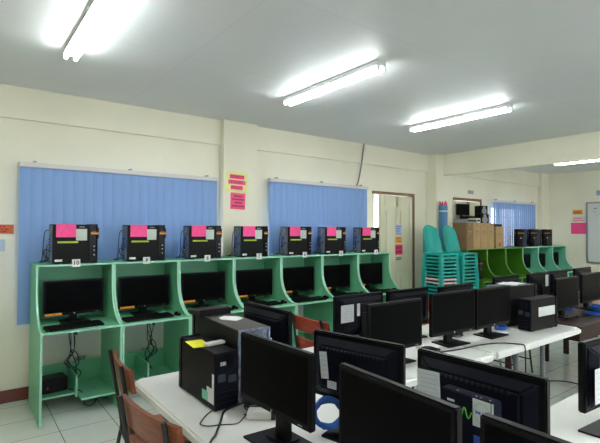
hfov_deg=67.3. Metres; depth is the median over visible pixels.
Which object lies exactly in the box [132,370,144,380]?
shelf
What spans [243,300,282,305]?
keyboard
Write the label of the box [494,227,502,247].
cardboard box
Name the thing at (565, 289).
desktop monitor
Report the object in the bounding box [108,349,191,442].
chair
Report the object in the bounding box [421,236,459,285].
plastic chair
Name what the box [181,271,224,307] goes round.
desktop monitor
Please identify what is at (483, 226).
cardboard box
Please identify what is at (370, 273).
desktop monitor
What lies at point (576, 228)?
wall sign
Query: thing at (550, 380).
cable
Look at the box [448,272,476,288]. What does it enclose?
plastic chair
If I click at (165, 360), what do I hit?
booth
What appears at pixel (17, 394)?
baseboard
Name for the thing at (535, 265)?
booth
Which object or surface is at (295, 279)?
desktop monitor
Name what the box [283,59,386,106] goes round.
lamp
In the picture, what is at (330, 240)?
computer tower
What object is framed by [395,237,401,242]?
wall sign
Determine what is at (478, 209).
speaker
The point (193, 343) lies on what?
pad
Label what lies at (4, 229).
wall sign
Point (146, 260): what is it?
number card
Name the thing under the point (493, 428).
desktop monitor
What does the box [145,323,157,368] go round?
power cables
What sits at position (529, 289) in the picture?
computer tower
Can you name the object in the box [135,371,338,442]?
folding table
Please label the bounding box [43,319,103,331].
keyboard
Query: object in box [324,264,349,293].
desktop monitor
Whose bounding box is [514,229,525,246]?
computer tower
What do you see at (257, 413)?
hub
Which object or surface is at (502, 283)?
paper sheet
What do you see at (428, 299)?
chair
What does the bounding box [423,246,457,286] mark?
plastic chair
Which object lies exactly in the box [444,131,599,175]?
trim
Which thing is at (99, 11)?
lamp
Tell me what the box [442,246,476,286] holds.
plastic chair
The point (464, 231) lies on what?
cardboard box
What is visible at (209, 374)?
computer tower
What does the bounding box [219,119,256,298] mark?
pillar
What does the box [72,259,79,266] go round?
number card
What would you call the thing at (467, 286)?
desktop monitor
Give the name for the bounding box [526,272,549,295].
desktop monitor
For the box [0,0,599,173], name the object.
ceiling
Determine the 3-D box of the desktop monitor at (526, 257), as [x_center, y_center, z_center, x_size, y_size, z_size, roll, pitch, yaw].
[4.577,0.858,9.241,0.460,0.380,0.180,1,-1,-37]
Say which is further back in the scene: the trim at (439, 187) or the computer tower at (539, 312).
the trim at (439, 187)
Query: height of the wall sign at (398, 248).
0.165 m
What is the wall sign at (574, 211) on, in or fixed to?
attached to the wall at (568, 192)
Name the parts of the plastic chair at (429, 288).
seat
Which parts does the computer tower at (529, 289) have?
panel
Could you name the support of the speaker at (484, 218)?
on the cardboard box at (490, 226)
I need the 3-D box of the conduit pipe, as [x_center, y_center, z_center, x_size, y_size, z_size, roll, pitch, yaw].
[0.922,-0.865,6.879,0.158,0.657,0.030,1,-1,-25]
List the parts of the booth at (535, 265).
panel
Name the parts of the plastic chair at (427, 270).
seat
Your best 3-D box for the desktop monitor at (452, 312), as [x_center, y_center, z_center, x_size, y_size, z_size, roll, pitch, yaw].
[1.151,0.734,3.459,0.500,0.398,0.180,1,-1,-32]
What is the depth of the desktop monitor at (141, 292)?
4.51 m
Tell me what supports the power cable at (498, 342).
on the folding table at (537, 338)
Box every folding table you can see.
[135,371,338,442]
[303,338,492,386]
[422,324,580,376]
[550,393,599,442]
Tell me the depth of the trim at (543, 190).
10.36 m
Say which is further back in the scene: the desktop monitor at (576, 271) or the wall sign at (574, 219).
the wall sign at (574, 219)
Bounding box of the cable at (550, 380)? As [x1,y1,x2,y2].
[550,380,577,384]
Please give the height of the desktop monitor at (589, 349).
0.410 m
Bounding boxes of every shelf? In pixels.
[42,383,73,398]
[77,376,114,398]
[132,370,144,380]
[149,365,173,376]
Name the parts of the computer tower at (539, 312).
panel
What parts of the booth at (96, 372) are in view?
panel, panel, panel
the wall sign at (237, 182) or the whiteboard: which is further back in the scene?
the whiteboard
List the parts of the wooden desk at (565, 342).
leg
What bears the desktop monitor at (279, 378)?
on the folding table at (177, 406)
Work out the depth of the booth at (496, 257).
8.62 m
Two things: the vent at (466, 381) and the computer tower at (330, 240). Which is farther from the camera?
the computer tower at (330, 240)
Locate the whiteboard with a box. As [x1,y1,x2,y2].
[586,202,599,263]
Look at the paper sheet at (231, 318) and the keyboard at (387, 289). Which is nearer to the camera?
the paper sheet at (231, 318)
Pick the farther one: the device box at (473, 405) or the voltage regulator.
the voltage regulator
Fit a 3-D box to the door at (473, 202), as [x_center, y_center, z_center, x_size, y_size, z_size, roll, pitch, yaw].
[3.209,0.672,8.644,0.930,2.230,0.198,1,-1,-37]
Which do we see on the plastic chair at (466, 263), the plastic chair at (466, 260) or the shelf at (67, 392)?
the plastic chair at (466, 260)
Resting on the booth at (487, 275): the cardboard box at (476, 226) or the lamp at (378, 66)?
the cardboard box at (476, 226)
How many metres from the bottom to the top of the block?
0.014 m
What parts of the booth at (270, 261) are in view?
panel, panel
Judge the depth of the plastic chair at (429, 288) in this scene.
7.07 m
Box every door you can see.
[372,191,414,288]
[453,197,481,222]
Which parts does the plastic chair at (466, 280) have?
seat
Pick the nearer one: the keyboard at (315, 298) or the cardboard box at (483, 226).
the keyboard at (315, 298)
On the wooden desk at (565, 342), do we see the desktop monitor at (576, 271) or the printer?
the desktop monitor at (576, 271)
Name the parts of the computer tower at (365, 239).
panel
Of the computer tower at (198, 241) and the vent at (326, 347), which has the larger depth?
the computer tower at (198, 241)
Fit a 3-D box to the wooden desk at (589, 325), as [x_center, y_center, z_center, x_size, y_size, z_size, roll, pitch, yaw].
[2.809,1.311,4.884,1.450,0.798,1.000,1,-1,-37]
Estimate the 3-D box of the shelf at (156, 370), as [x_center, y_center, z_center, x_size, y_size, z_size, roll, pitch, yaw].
[-1.437,1.562,4.608,0.287,0.016,0.545,1,-1,-37]
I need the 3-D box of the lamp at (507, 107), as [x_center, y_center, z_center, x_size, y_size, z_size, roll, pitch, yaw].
[1.806,-1.182,5.207,0.100,0.082,1.288,1,-1,-37]
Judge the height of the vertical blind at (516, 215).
1.453 m
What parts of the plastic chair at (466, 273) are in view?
seat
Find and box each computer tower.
[39,224,98,263]
[114,225,165,261]
[175,226,222,258]
[179,334,237,411]
[192,313,271,403]
[226,226,268,256]
[273,227,312,255]
[313,227,346,253]
[347,227,379,252]
[467,258,482,278]
[486,282,536,326]
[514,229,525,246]
[518,294,557,331]
[527,229,538,245]
[539,229,551,245]
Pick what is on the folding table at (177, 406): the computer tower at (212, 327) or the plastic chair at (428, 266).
the computer tower at (212, 327)
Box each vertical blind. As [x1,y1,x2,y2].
[17,161,218,324]
[268,177,368,294]
[492,199,536,246]
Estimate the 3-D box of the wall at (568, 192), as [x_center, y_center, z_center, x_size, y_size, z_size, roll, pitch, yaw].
[8.930,0.302,6.473,0.160,2.935,10.370,1,-1,-37]
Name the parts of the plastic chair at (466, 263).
seat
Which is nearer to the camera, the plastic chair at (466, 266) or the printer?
the plastic chair at (466, 266)
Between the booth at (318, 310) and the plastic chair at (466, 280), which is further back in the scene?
the plastic chair at (466, 280)
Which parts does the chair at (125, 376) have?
post, post, under frame, seat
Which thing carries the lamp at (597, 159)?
hanging from the ceiling hook
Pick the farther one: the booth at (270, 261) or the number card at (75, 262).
the booth at (270, 261)
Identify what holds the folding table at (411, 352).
on the floor
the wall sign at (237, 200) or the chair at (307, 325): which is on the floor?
the chair at (307, 325)
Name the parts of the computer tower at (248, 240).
panel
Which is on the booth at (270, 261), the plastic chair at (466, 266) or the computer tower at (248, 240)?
the computer tower at (248, 240)
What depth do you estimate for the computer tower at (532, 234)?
9.40 m
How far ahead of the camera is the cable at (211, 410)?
1.99 m
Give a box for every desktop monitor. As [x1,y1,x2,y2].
[43,278,103,323]
[118,274,168,315]
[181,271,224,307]
[236,268,271,302]
[240,331,315,442]
[244,301,291,345]
[283,266,313,298]
[314,329,405,442]
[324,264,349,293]
[333,291,382,337]
[339,363,461,442]
[359,262,381,290]
[366,298,421,363]
[386,287,427,337]
[417,348,549,434]
[429,289,474,347]
[437,283,472,292]
[456,204,469,218]
[473,285,510,338]
[480,412,571,442]
[492,275,518,283]
[523,254,530,267]
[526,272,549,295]
[539,253,544,266]
[547,269,567,294]
[553,252,558,264]
[553,276,578,318]
[573,267,591,297]
[576,272,599,309]
[578,336,599,437]
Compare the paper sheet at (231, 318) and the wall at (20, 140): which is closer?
the paper sheet at (231, 318)
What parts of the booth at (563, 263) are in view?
panel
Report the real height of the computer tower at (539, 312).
0.277 m
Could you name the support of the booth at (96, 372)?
on the floor
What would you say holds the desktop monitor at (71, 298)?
on the booth at (96, 372)
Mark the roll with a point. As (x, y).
(443, 208)
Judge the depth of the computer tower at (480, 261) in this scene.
7.95 m
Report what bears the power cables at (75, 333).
hanging from the booth at (96, 372)
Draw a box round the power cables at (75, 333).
[64,332,80,376]
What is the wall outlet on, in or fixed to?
attached to the wall at (20, 140)
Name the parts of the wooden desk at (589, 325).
leg, leg, cable coil, cable coil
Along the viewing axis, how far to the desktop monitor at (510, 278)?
4.76 m
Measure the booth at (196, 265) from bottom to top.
1.289 m
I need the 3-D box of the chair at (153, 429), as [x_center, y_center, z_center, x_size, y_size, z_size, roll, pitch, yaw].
[-0.457,1.182,1.936,0.470,0.894,0.532,-1,-2,45]
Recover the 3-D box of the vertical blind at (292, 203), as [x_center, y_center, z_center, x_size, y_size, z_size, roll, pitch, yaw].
[0.307,0.222,6.358,1.800,1.573,0.080,1,-1,-37]
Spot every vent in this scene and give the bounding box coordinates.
[326,347,377,360]
[434,371,508,394]
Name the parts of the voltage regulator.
plate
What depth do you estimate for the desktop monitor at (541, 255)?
9.66 m
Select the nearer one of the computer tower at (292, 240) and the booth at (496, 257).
the computer tower at (292, 240)
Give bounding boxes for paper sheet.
[219,316,242,320]
[498,282,520,285]
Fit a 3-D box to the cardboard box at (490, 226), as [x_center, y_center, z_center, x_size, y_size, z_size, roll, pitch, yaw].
[3.398,0.263,8.404,0.215,0.461,0.342,1,-1,-37]
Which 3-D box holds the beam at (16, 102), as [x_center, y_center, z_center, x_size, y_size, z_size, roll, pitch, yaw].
[0.750,-1.046,6.792,12.550,0.301,0.035,1,-1,-37]
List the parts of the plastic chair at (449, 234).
backrest, seat, leg, leg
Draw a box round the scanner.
[454,219,476,222]
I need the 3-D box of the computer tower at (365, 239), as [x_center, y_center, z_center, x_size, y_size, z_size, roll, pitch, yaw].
[0.903,0.263,6.460,0.473,0.359,0.248,1,-1,-37]
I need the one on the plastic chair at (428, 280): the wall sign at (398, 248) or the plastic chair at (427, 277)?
the plastic chair at (427, 277)
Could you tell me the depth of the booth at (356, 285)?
6.26 m
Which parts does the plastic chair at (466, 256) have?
seat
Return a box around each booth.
[28,260,122,428]
[105,258,190,380]
[168,257,243,334]
[221,255,296,346]
[273,254,332,348]
[311,253,368,335]
[346,252,399,301]
[460,248,495,288]
[486,248,521,281]
[503,247,531,281]
[508,246,546,272]
[534,246,567,273]
[539,245,578,292]
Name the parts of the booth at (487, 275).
panel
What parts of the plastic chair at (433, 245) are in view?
leg, backrest, leg, seat, leg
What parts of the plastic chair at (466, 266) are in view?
seat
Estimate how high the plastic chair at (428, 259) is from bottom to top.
0.876 m
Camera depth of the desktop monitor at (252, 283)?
5.29 m
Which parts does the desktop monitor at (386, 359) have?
cable coil, mount plate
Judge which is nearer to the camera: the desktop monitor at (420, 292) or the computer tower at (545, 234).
the desktop monitor at (420, 292)
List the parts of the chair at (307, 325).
post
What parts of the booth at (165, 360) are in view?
panel, panel, panel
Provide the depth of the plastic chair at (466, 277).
7.24 m
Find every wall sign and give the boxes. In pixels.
[0,224,13,233]
[0,239,4,250]
[226,171,247,192]
[230,192,244,209]
[395,224,401,235]
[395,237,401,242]
[395,244,402,254]
[571,223,585,233]
[572,217,584,221]
[573,210,582,214]
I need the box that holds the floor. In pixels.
[0,335,599,442]
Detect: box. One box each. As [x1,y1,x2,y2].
[189,306,230,316]
[441,384,500,442]
[453,223,472,248]
[473,223,479,248]
[480,223,486,248]
[487,223,493,247]
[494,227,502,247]
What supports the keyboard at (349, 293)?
on the booth at (356, 285)
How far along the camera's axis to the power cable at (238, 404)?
2.04 m
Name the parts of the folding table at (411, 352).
cable coil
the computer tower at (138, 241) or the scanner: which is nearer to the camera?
the computer tower at (138, 241)
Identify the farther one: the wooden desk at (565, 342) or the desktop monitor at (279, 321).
the wooden desk at (565, 342)
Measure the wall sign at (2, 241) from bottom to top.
0.110 m
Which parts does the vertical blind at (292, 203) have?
head rail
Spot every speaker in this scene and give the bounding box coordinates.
[475,206,487,213]
[475,214,488,222]
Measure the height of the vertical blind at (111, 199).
1.523 m
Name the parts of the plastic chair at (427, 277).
seat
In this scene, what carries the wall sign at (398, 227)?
attached to the door at (394, 208)
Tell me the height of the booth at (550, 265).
1.289 m
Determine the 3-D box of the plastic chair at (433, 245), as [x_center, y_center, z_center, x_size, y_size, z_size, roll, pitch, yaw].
[2.193,0.489,7.114,0.414,0.876,0.480,1,-1,-29]
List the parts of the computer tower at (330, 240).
panel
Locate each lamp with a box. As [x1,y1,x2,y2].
[63,0,118,61]
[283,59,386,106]
[409,103,512,132]
[553,159,599,165]
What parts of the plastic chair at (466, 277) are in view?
seat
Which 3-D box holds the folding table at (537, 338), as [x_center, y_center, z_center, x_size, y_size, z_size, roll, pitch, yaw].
[1.679,1.284,3.967,1.440,0.806,0.920,1,-1,-37]
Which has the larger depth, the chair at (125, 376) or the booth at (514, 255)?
the booth at (514, 255)
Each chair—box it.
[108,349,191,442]
[117,394,183,442]
[292,313,329,348]
[416,299,428,385]
[421,225,459,282]
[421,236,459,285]
[421,239,458,286]
[423,243,458,284]
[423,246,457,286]
[423,250,456,283]
[424,269,456,286]
[425,272,456,282]
[425,276,456,285]
[425,279,451,287]
[426,283,436,290]
[442,225,478,280]
[442,232,478,283]
[442,236,478,285]
[442,239,478,288]
[442,242,476,283]
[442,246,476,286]
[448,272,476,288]
[451,279,475,286]
[452,276,475,283]
[489,349,532,372]
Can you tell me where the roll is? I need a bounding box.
[439,201,447,244]
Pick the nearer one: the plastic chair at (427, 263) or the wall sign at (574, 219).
the plastic chair at (427, 263)
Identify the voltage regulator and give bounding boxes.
[42,372,67,394]
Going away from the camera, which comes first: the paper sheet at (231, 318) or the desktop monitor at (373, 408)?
the desktop monitor at (373, 408)
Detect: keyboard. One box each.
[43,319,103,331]
[122,312,173,322]
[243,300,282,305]
[291,296,326,302]
[332,292,360,295]
[369,288,393,292]
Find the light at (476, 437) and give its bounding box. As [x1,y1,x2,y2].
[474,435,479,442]
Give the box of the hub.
[247,407,275,419]
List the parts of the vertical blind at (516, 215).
head rail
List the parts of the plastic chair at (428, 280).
seat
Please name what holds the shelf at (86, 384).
attached to the booth at (96, 372)
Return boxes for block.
[203,339,224,346]
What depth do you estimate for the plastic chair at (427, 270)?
7.03 m
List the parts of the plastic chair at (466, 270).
seat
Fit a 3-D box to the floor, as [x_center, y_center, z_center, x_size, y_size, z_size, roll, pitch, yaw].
[3.852,1.720,2.613,12.870,0.100,10.690,1,-1,-37]
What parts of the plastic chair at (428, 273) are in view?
seat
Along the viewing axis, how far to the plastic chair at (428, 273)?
7.04 m
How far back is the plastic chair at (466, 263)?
7.27 m
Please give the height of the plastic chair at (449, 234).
0.876 m
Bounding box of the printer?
[463,216,474,218]
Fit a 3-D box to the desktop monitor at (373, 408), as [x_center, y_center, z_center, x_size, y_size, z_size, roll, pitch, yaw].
[0.293,0.682,1.349,0.180,0.410,0.470,1,-1,-34]
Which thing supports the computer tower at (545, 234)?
on the booth at (563, 263)
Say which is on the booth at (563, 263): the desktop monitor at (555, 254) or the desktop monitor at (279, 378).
the desktop monitor at (555, 254)
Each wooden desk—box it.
[505,304,599,368]
[563,293,599,353]
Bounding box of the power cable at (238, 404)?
[209,402,243,442]
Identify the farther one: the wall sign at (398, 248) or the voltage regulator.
the wall sign at (398, 248)
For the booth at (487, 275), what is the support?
on the floor
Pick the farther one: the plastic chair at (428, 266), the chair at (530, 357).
the plastic chair at (428, 266)
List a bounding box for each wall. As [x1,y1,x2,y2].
[0,117,537,390]
[549,170,599,271]
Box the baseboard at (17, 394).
[0,386,28,403]
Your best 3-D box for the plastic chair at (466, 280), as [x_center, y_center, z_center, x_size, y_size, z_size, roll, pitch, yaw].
[2.592,0.936,7.383,0.414,0.876,0.480,1,-1,-33]
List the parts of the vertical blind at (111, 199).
head rail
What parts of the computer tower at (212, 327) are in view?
panel, panel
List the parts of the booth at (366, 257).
panel, panel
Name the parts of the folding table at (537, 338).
cable coil, cable coil, leg, leg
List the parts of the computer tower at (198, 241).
panel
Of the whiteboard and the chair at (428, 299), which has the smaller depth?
the chair at (428, 299)
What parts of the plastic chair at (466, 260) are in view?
seat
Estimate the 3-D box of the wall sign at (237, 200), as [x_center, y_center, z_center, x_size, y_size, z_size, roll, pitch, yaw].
[-0.760,-0.249,5.518,0.205,0.200,0.002,3,-3,-37]
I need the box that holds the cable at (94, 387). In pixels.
[68,387,96,405]
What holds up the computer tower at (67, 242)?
on the booth at (96, 372)
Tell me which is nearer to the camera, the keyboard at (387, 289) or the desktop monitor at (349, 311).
the desktop monitor at (349, 311)
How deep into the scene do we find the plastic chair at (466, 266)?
7.27 m
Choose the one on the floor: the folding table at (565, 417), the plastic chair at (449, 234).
the folding table at (565, 417)
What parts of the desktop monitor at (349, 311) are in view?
mount plate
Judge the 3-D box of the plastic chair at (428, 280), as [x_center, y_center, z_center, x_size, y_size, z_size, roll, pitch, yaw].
[2.191,0.929,7.105,0.414,0.876,0.480,1,-1,-29]
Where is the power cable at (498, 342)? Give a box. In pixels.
[440,342,525,372]
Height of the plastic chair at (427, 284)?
0.876 m
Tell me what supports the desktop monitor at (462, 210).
on the scanner
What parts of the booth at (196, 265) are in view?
panel, panel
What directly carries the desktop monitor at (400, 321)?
on the folding table at (411, 352)
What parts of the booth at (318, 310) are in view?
panel, panel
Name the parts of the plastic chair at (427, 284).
seat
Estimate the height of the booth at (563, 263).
1.289 m
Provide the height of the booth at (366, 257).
1.289 m
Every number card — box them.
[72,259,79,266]
[143,257,149,263]
[205,255,209,260]
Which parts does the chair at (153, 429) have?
post, post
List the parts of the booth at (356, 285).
panel, panel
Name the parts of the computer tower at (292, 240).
panel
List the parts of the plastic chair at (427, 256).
seat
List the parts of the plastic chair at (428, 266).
seat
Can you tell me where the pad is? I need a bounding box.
[185,339,206,347]
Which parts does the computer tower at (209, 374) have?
panel, panel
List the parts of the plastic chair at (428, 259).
seat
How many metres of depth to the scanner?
7.91 m
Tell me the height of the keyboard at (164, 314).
0.028 m
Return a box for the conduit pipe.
[356,144,364,185]
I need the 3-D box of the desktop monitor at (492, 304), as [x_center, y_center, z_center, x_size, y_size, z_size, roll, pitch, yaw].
[1.574,0.742,3.734,0.500,0.398,0.180,1,-1,-36]
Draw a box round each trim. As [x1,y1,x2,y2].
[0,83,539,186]
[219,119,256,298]
[426,154,452,317]
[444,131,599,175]
[538,173,548,244]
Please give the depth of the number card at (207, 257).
4.84 m
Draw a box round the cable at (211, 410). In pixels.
[200,410,246,426]
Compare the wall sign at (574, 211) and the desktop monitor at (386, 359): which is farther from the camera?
the wall sign at (574, 211)
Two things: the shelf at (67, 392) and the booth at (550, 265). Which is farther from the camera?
the booth at (550, 265)
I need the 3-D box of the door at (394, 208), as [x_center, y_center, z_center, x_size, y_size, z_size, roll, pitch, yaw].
[1.564,0.638,7.338,1.010,2.230,0.301,1,-1,-37]
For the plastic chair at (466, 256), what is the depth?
7.27 m
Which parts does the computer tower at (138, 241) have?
panel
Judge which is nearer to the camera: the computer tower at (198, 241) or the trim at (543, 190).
the computer tower at (198, 241)
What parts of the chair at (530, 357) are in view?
leg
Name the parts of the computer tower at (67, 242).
panel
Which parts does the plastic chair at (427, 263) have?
seat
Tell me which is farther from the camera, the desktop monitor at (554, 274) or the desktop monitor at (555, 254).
the desktop monitor at (555, 254)
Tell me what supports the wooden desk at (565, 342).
on the floor
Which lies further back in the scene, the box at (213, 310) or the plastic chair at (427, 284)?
the plastic chair at (427, 284)
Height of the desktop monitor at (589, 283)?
0.398 m
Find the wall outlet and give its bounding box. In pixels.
[74,355,85,359]
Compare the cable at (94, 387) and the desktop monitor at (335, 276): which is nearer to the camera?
the cable at (94, 387)
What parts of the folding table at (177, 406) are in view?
cable coil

